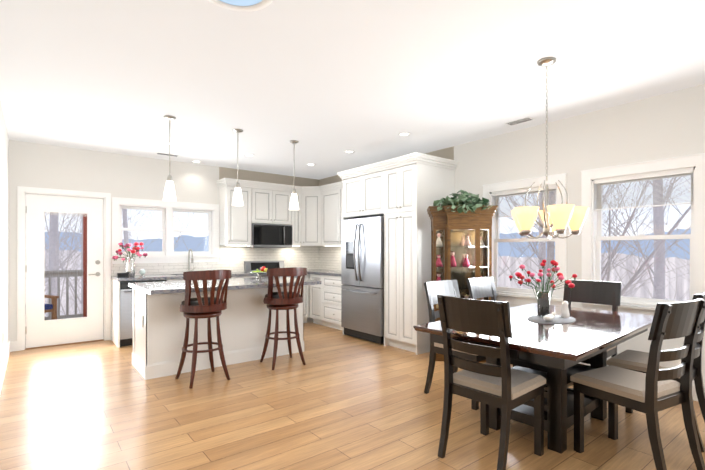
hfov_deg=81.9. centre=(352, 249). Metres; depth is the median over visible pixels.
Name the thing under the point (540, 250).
tree
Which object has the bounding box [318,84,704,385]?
wall
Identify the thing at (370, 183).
upper cabinet
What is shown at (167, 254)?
window
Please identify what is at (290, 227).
control panel
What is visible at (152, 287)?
countertop
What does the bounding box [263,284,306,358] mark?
base cabinet
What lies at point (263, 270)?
fruit bowl
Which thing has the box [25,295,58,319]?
porch chair
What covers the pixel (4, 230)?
wall
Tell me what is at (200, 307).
bar stool
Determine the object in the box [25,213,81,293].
tree
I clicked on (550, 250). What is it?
tree
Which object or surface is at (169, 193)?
pendant light
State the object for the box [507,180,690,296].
tree
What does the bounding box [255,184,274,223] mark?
upper cabinet
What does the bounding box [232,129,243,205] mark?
pendant light
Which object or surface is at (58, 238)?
tree
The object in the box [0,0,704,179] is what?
ceiling
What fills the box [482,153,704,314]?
window
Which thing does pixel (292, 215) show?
upper cabinet
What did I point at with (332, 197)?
upper cabinet
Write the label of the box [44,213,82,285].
tree
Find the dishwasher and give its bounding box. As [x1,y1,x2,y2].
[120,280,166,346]
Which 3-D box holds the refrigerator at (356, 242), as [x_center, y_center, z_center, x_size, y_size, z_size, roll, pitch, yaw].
[0.426,0.426,6.089,0.687,1.750,0.915,0,0,-38]
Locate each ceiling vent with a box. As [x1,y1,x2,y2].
[156,152,178,156]
[504,116,533,125]
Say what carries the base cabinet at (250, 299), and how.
on the floor
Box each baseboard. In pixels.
[0,341,12,393]
[578,362,704,400]
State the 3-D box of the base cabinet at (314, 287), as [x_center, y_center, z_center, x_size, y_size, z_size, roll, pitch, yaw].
[-0.390,0.863,7.222,0.627,0.880,0.386,0,0,-38]
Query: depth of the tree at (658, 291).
9.71 m
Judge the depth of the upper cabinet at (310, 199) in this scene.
7.42 m
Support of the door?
attached to the wall at (37, 165)
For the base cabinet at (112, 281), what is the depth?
5.69 m
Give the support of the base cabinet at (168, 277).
on the floor
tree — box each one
[25,212,135,314]
[25,212,143,317]
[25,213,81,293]
[44,209,128,315]
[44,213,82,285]
[66,209,207,269]
[498,180,687,295]
[506,182,670,292]
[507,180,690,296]
[522,177,680,280]
[603,176,689,300]
[634,201,689,300]
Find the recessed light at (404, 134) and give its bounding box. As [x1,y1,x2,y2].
[398,132,409,135]
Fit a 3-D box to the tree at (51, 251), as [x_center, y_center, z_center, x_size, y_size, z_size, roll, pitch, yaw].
[-6.745,-2.572,9.708,5.425,15.771,5.050,0,0,-38]
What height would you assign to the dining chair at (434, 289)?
1.009 m
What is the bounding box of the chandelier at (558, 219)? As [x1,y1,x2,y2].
[511,57,588,238]
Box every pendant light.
[163,115,175,200]
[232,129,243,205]
[289,140,298,209]
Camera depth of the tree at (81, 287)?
12.00 m
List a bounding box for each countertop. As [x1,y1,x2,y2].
[111,272,238,279]
[127,276,322,295]
[307,268,342,275]
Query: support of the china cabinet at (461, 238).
on the floor
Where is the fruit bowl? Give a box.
[250,266,267,277]
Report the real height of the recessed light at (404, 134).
0.005 m
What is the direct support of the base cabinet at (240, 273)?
on the floor
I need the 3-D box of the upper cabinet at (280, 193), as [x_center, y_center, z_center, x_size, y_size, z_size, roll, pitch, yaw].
[-1.375,-0.759,7.311,0.437,0.615,0.347,0,0,-38]
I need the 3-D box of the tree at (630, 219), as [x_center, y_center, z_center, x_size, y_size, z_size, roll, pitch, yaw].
[4.147,-2.772,7.228,5.343,17.161,4.818,0,0,-38]
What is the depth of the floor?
3.08 m
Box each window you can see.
[110,197,220,263]
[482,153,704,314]
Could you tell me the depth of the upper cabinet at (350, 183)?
6.07 m
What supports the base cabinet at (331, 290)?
on the floor
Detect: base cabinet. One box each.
[111,280,114,343]
[115,280,142,347]
[131,288,202,379]
[167,276,234,279]
[203,288,238,368]
[239,272,262,275]
[239,288,262,362]
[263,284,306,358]
[300,272,310,317]
[311,276,318,323]
[319,276,342,329]
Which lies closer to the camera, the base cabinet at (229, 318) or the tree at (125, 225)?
the base cabinet at (229, 318)
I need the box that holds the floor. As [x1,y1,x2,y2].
[0,317,704,469]
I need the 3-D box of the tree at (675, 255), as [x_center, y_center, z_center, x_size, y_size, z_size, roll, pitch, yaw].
[6.851,-2.663,6.696,6.069,19.948,5.433,0,0,-38]
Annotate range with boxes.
[244,261,296,277]
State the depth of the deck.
7.26 m
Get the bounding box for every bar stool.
[175,270,230,387]
[260,267,306,369]
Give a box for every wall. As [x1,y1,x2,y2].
[0,101,8,369]
[8,140,317,340]
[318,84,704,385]
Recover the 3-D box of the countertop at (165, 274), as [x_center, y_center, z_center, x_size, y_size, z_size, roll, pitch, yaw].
[-2.196,0.402,6.462,2.770,0.040,0.663,0,0,-38]
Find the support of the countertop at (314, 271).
on the base cabinet at (331, 290)
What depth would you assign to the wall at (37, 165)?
5.83 m
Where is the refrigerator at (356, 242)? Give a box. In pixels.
[343,216,382,343]
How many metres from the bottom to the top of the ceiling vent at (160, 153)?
0.010 m
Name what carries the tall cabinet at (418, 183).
on the floor
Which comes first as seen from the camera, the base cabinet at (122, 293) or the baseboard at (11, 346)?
the baseboard at (11, 346)
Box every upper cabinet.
[219,184,254,247]
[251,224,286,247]
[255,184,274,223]
[275,188,286,223]
[287,188,298,247]
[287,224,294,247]
[299,188,322,247]
[323,184,342,247]
[343,172,358,219]
[359,168,382,215]
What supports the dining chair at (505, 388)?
on the floor
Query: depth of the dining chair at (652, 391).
2.35 m
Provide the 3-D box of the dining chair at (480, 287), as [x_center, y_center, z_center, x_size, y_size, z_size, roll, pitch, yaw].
[1.490,0.796,4.046,0.470,1.009,0.558,0,0,-41]
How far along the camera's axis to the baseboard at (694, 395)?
3.49 m
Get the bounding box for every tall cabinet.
[383,164,394,346]
[395,160,454,354]
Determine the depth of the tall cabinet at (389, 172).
5.42 m
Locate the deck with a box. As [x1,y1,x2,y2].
[25,214,86,346]
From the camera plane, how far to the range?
7.20 m
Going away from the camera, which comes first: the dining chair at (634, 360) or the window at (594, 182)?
the dining chair at (634, 360)
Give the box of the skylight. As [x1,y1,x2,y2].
[207,0,272,11]
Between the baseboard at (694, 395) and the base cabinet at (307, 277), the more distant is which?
the base cabinet at (307, 277)
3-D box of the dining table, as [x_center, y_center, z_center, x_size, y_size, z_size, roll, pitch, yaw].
[1.468,0.687,3.050,1.830,1.213,1.070,0,0,-41]
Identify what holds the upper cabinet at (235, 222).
attached to the wall at (37, 165)
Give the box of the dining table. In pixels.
[413,260,653,453]
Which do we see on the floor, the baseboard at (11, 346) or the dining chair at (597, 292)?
the dining chair at (597, 292)
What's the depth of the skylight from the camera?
2.31 m
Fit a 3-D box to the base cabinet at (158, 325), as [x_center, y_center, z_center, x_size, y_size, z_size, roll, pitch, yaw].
[-2.067,0.857,4.501,0.543,0.880,0.708,0,0,-38]
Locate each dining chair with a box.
[424,280,485,409]
[437,295,545,469]
[466,277,515,366]
[563,280,621,357]
[570,298,704,469]
[606,293,704,451]
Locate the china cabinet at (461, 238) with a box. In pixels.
[427,189,497,362]
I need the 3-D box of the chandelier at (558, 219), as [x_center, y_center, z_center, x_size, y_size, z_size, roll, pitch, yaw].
[1.437,-0.743,3.038,0.537,1.324,0.518,0,0,-38]
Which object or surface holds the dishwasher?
in the base cabinet at (122, 293)
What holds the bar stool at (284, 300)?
on the floor
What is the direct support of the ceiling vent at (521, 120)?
in the ceiling
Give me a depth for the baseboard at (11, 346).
4.31 m
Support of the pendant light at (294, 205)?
hanging from the ceiling
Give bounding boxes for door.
[17,186,110,350]

